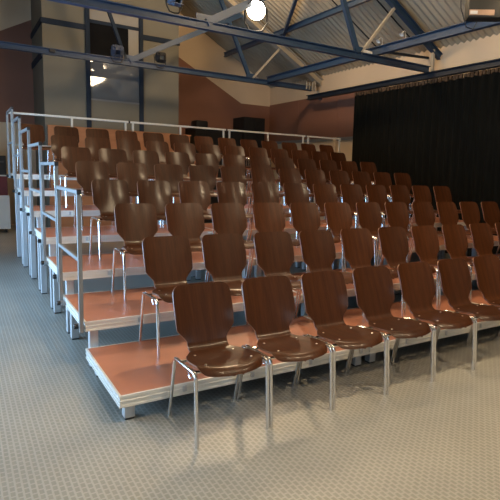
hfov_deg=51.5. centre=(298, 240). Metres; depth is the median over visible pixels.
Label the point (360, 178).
chair
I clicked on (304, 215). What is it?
chair
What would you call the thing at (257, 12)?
stage light
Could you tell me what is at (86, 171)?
chair
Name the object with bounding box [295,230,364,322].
chair
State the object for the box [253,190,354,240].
stage platform
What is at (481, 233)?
chair
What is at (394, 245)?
chair
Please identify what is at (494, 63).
track
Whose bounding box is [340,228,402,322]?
chair
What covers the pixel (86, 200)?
wall
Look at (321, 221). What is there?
stage platform
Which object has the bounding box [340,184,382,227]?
chair
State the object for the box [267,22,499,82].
beam
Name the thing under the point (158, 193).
chair
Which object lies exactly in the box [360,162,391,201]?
chair
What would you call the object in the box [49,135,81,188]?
chair
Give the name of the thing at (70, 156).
chair
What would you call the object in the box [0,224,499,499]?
floor
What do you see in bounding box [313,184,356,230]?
chair
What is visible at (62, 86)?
wall
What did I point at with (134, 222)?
chair
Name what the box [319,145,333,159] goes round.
chair
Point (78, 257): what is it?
railing
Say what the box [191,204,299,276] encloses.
stage platform
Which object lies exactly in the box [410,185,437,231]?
chair
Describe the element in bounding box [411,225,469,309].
chair
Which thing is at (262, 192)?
chair
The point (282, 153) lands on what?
chair
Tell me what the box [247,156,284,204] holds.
chair
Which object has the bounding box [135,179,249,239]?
stage platform
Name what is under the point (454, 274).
chair
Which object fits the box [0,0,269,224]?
wall
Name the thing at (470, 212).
chair
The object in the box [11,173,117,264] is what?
stage platform
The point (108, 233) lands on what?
stage platform
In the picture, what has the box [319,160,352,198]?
chair
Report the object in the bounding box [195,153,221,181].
chair
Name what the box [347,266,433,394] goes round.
chair
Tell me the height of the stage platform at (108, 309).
0.396 m
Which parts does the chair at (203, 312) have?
leg, rail, leg, backrest, seat, leg, rail, leg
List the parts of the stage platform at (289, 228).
leg, leg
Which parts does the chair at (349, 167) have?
backrest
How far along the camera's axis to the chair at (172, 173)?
7.25 m
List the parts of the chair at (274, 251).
backrest, seat, leg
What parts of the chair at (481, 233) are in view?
backrest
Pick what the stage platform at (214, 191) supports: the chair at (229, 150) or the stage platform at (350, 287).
the chair at (229, 150)
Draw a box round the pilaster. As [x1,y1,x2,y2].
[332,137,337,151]
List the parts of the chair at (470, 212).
backrest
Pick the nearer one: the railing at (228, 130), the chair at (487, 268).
the chair at (487, 268)
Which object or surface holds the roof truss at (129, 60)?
attached to the wall
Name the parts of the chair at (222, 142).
backrest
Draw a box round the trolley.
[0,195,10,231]
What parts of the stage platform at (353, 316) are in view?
leg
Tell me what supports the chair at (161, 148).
on the stage platform at (214, 191)
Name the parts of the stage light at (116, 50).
barn door, barn door, barn door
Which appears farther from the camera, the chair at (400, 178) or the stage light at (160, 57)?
the stage light at (160, 57)
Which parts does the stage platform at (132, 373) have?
leg, leg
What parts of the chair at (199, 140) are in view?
backrest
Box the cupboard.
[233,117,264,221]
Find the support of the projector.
hanging from the ceiling
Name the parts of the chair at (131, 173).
backrest, seat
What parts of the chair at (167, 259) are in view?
leg, rail, leg, seat, backrest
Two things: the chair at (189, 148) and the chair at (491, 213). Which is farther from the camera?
the chair at (189, 148)
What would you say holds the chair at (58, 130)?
on the stage platform at (18, 213)
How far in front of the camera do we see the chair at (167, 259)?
4.22 m
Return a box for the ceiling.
[179,0,499,87]
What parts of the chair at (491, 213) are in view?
backrest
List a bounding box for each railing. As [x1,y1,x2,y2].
[6,106,13,178]
[8,111,129,163]
[12,115,20,194]
[19,127,30,217]
[28,142,42,244]
[40,161,58,281]
[56,185,83,332]
[130,121,227,164]
[227,129,306,142]
[307,136,340,152]
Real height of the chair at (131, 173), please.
0.843 m
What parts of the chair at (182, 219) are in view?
backrest, seat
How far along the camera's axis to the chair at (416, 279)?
4.41 m
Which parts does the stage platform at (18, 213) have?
leg, leg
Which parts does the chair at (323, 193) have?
backrest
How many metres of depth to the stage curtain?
10.91 m
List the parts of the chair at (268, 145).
backrest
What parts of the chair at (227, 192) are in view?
backrest, seat, leg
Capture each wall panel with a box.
[0,20,269,140]
[269,90,366,141]
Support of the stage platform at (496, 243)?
on the floor
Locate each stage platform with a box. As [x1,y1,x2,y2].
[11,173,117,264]
[17,188,159,275]
[25,205,166,290]
[34,224,214,308]
[47,252,255,333]
[63,277,303,367]
[85,316,369,419]
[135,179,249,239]
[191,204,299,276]
[195,221,336,279]
[213,190,251,239]
[246,241,381,276]
[249,182,328,240]
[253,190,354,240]
[257,264,438,315]
[304,295,499,363]
[320,218,434,259]
[347,237,476,267]
[394,256,476,294]
[411,217,468,255]
[439,235,498,258]
[471,289,498,306]
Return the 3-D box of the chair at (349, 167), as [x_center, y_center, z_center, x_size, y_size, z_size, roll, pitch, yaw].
[1.128,-1.127,10.109,0.491,0.843,0.617,-3,9,-33]
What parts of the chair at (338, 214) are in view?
backrest, leg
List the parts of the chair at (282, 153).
backrest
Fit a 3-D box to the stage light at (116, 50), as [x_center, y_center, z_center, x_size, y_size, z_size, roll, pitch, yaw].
[-4.136,-4.269,11.776,0.307,0.443,0.450,-3,9,-33]
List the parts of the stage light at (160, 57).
barn door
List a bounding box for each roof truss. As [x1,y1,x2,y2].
[0,0,323,90]
[47,0,442,72]
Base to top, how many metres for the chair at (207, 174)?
0.843 m
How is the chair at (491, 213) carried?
on the stage platform
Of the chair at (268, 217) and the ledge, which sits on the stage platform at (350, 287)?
the chair at (268, 217)
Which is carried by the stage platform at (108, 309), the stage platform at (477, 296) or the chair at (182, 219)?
the chair at (182, 219)
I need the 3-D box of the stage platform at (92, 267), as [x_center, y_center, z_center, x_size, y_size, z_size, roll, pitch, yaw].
[-1.619,0.496,5.774,2.036,0.605,1.010,-3,9,-33]
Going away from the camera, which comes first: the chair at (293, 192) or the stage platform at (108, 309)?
the stage platform at (108, 309)
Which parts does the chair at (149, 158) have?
backrest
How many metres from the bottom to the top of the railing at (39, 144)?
1.104 m
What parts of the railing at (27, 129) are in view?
post, post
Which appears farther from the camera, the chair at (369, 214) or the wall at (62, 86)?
the wall at (62, 86)
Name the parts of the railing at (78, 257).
post, rail, rail, post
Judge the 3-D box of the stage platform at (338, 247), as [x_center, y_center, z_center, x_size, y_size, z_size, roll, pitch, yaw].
[0.084,0.406,6.894,2.036,0.605,1.010,-3,9,-33]
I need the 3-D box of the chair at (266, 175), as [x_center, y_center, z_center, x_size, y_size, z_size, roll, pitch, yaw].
[-0.441,-0.685,7.919,0.491,0.843,0.617,-3,9,-33]
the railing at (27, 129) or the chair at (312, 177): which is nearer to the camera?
the railing at (27, 129)
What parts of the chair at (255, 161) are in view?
backrest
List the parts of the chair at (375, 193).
backrest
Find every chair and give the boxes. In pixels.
[17,123,53,173]
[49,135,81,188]
[53,126,78,173]
[60,146,91,206]
[74,161,112,229]
[85,137,113,179]
[86,128,109,139]
[89,179,129,260]
[99,148,138,202]
[111,203,157,300]
[114,162,161,227]
[115,130,137,140]
[115,139,151,179]
[131,150,159,202]
[137,180,171,219]
[139,236,192,358]
[143,132,163,147]
[146,141,168,179]
[154,164,183,227]
[165,152,189,202]
[165,203,207,281]
[167,281,269,448]
[169,134,189,150]
[174,142,195,164]
[178,181,214,252]
[189,165,217,196]
[194,136,223,164]
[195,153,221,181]
[200,144,223,167]
[201,233,247,324]
[207,203,254,280]
[215,182,252,239]
[216,138,247,177]
[220,166,252,219]
[223,155,251,203]
[225,146,250,189]
[236,276,332,427]
[240,139,257,172]
[247,147,279,190]
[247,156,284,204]
[248,167,290,223]
[249,182,297,247]
[249,203,307,277]
[253,231,301,317]
[261,141,278,178]
[270,148,301,190]
[274,157,308,204]
[279,168,313,223]
[282,142,297,158]
[283,183,327,247]
[290,202,343,272]
[291,150,319,182]
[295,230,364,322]
[295,270,386,409]
[297,158,330,201]
[301,143,315,158]
[305,169,342,219]
[312,151,339,183]
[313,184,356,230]
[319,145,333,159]
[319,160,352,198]
[324,202,375,271]
[329,170,366,201]
[330,152,345,170]
[338,161,372,201]
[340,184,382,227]
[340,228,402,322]
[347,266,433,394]
[352,171,388,201]
[356,202,382,265]
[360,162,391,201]
[366,185,407,229]
[373,172,391,201]
[378,227,438,315]
[381,202,412,264]
[389,185,413,240]
[392,262,474,381]
[394,173,413,219]
[408,202,442,261]
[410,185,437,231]
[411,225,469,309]
[433,186,471,236]
[436,202,470,240]
[436,258,499,369]
[442,224,473,301]
[459,202,496,255]
[467,255,499,344]
[469,223,499,272]
[481,202,499,253]
[495,222,499,244]
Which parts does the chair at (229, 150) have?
backrest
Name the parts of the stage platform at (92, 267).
leg, leg, leg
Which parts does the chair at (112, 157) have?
backrest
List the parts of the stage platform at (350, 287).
leg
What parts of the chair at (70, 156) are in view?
leg, backrest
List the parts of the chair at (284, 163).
backrest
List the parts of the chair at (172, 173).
backrest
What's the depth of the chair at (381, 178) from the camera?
9.47 m
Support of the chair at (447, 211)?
on the stage platform at (396, 292)
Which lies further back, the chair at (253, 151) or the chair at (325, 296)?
the chair at (253, 151)
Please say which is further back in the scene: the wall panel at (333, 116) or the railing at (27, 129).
the wall panel at (333, 116)
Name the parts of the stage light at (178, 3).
barn door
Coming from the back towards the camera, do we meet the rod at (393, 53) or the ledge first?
the ledge
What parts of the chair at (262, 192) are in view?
leg, backrest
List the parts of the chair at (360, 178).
backrest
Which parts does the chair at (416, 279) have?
leg, backrest, rail, leg, seat, leg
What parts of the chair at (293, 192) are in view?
backrest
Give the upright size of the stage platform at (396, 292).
0.396 m
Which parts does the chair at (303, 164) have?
backrest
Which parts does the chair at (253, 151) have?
backrest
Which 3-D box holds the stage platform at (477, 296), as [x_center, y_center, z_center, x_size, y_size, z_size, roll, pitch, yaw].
[2.879,0.770,6.388,2.036,0.188,1.010,-3,9,-33]
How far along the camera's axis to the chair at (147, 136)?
10.02 m
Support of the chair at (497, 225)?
on the stage platform at (477, 296)
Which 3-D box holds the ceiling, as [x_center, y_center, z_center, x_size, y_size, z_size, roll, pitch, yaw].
[2.783,-5.200,6.887,5.790,3.391,21.400,-3,9,-33]
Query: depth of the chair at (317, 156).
11.05 m
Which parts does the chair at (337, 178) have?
backrest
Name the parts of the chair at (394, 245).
backrest, seat, leg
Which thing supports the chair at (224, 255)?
on the stage platform at (132, 373)
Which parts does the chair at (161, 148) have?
backrest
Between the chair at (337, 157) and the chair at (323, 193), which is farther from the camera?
the chair at (337, 157)
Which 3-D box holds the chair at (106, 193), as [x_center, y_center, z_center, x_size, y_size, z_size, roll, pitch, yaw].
[-2.021,-0.242,5.723,0.491,0.843,0.617,-3,9,-34]
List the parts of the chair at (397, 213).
backrest, leg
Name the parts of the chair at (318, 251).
leg, backrest, seat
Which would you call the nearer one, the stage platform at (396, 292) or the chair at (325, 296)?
the chair at (325, 296)
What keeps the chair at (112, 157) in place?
on the stage platform at (88, 210)
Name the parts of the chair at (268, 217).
leg, backrest, seat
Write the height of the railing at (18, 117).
1.104 m
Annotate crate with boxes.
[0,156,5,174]
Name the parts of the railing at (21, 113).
rail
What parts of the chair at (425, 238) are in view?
backrest, seat, leg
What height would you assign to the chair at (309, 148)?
0.843 m
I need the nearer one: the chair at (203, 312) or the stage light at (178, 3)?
the chair at (203, 312)
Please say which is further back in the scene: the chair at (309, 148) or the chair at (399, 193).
the chair at (309, 148)
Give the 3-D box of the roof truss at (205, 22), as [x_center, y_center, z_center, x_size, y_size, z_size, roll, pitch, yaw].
[-1.466,-5.175,8.057,11.130,3.606,0.110,-3,9,-33]
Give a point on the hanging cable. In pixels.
(460, 0)
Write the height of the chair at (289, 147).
0.843 m
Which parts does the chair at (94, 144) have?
backrest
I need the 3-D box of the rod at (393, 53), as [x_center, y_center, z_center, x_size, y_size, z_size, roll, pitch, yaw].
[2.335,-4.045,11.248,1.334,0.090,0.050,-2,8,-29]
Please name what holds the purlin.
on the roof truss at (205, 22)
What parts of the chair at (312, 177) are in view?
backrest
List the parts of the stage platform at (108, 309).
leg, leg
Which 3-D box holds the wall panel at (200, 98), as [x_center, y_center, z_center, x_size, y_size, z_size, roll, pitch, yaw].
[-5.568,-4.903,14.315,11.100,3.560,0.020,-3,9,-33]
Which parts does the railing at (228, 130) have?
rail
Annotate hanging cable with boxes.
[460,0,476,29]
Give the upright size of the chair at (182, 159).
0.843 m
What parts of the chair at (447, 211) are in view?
backrest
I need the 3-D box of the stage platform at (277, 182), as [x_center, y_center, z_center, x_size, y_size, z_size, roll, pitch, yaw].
[-0.400,-0.593,11.264,2.036,1.439,1.010,-3,9,-33]
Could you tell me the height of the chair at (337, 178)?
0.843 m
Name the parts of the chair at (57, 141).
leg, backrest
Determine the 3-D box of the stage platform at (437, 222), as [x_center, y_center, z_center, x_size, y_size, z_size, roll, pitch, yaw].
[2.517,0.021,9.666,1.016,0.814,1.010,-3,9,-33]
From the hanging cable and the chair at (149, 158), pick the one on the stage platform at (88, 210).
the chair at (149, 158)
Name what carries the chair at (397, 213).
on the stage platform at (396, 292)
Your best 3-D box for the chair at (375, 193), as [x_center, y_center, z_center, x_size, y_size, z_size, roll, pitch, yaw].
[1.345,-0.420,7.939,0.491,0.843,0.617,-3,9,-34]
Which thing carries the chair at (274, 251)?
on the stage platform at (132, 373)
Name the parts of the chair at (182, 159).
backrest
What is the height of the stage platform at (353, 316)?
0.188 m
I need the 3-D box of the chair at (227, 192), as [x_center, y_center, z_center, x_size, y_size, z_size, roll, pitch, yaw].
[-0.757,-0.309,6.554,0.491,0.843,0.617,-3,9,-33]
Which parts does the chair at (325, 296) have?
leg, rail, backrest, leg, leg, seat, rail, leg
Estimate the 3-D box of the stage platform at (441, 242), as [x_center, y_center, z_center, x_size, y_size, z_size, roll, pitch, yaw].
[1.786,0.316,8.014,2.036,0.605,1.010,-3,9,-33]
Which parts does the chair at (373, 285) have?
leg, backrest, rail, leg, leg, seat, leg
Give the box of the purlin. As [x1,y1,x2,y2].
[224,0,370,56]
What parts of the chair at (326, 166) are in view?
backrest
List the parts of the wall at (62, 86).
panel, panel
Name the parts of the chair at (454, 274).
backrest, leg, leg, seat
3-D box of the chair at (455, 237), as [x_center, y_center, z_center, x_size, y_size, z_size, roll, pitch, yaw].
[1.998,0.264,6.053,0.491,0.843,0.617,-3,9,-33]
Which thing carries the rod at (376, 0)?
attached to the ceiling
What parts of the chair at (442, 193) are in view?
backrest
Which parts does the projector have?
label plate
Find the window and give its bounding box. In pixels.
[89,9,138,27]
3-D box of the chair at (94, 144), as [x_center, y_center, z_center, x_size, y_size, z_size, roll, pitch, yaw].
[-3.212,-1.257,8.410,0.491,0.843,0.617,-3,9,-33]
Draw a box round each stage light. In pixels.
[110,44,123,62]
[154,52,165,67]
[165,0,183,13]
[244,0,267,31]
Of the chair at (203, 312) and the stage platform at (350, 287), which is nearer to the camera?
the chair at (203, 312)
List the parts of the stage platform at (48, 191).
leg, leg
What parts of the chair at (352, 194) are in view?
backrest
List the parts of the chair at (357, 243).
backrest, seat, leg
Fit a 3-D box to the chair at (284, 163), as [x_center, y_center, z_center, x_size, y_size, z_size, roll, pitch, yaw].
[-0.139,-1.060,9.274,0.491,0.843,0.617,-3,9,-33]
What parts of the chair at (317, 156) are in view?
backrest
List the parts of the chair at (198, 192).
backrest, seat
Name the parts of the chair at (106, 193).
leg, leg, seat, backrest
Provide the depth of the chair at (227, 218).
5.63 m
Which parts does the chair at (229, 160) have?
backrest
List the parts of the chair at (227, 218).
backrest, leg, seat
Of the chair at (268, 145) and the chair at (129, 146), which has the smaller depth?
the chair at (129, 146)
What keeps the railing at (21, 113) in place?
attached to the stage platform at (18, 213)
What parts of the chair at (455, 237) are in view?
backrest, seat, leg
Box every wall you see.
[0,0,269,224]
[30,0,179,226]
[47,125,190,226]
[270,33,499,220]
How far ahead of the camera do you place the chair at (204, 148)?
9.70 m
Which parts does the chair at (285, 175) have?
backrest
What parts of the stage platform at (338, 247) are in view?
leg, leg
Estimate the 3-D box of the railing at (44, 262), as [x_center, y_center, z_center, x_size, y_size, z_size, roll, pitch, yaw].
[-2.461,-0.216,5.074,0.068,1.104,0.955,-3,9,-33]
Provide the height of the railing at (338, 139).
1.113 m
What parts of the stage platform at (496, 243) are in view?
leg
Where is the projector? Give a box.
[464,0,499,21]
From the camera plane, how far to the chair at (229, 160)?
8.90 m
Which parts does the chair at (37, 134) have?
leg, backrest, seat, leg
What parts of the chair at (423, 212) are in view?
leg, backrest, seat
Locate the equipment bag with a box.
[191,120,207,126]
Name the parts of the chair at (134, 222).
leg, rail, leg, seat, backrest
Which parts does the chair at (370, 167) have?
backrest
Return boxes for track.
[306,58,499,99]
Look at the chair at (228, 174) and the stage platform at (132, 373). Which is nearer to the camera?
the stage platform at (132, 373)
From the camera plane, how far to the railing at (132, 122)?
10.40 m
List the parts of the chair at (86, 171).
leg, leg, seat, backrest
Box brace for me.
[282,0,297,35]
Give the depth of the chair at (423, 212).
7.29 m
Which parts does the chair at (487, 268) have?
backrest, seat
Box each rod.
[331,0,375,45]
[376,0,409,36]
[387,52,428,58]
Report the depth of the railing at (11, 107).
8.61 m
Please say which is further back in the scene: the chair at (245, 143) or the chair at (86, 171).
the chair at (245, 143)
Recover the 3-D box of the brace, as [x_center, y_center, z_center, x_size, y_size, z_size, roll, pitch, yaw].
[-0.013,-5.533,11.575,0.070,1.019,4.242,0,7,-11]
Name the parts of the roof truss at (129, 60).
gusset plate, gusset plate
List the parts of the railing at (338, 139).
rail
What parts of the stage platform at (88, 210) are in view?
leg, leg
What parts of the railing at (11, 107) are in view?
post, post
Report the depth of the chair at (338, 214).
6.43 m
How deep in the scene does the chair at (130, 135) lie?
9.75 m
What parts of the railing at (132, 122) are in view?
rail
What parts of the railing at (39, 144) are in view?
post, rail, rail, post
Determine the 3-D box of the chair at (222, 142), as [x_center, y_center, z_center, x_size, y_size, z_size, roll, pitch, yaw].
[-1.384,-1.706,10.710,0.491,0.843,0.617,-3,9,-33]
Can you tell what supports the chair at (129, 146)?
on the stage platform at (48, 191)
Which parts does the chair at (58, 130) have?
backrest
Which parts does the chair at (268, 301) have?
leg, rail, backrest, leg, seat, leg, rail, leg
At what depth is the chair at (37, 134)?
8.84 m
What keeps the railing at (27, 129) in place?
attached to the stage platform at (88, 210)
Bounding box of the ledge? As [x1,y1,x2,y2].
[276,136,352,143]
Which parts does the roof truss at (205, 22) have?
gusset plate, gusset plate, post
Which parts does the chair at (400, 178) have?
backrest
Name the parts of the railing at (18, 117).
post, post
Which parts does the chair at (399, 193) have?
backrest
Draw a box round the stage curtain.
[352,67,499,255]
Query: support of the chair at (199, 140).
on the stage platform at (244, 237)
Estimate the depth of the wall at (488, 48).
12.98 m
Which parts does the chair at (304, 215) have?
backrest, seat, leg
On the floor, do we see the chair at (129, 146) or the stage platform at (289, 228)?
the stage platform at (289, 228)
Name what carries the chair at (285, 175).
on the stage platform at (289, 228)
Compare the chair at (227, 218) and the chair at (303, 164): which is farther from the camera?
the chair at (303, 164)
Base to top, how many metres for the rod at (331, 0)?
1.225 m
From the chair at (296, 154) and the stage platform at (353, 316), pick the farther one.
the chair at (296, 154)
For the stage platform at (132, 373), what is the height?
0.188 m
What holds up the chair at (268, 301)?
on the floor
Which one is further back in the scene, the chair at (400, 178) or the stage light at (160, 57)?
the stage light at (160, 57)
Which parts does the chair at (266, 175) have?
backrest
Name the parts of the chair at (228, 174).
backrest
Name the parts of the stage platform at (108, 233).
leg, leg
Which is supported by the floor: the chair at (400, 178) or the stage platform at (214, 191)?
the stage platform at (214, 191)
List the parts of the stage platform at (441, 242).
leg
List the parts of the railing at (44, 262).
post, rail, rail, post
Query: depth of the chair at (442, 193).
8.93 m
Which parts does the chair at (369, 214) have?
backrest, leg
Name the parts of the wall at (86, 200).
panel, panel, panel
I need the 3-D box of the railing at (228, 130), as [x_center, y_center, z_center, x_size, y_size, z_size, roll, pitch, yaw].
[-0.682,-1.860,11.607,2.035,1.120,0.048,-3,9,-33]
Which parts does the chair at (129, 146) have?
backrest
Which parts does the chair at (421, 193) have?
backrest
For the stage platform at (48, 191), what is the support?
on the floor
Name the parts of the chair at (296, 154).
backrest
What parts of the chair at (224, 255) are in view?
backrest, seat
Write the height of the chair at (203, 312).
0.843 m
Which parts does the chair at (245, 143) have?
backrest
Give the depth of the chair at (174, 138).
10.29 m
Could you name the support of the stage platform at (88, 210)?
on the floor

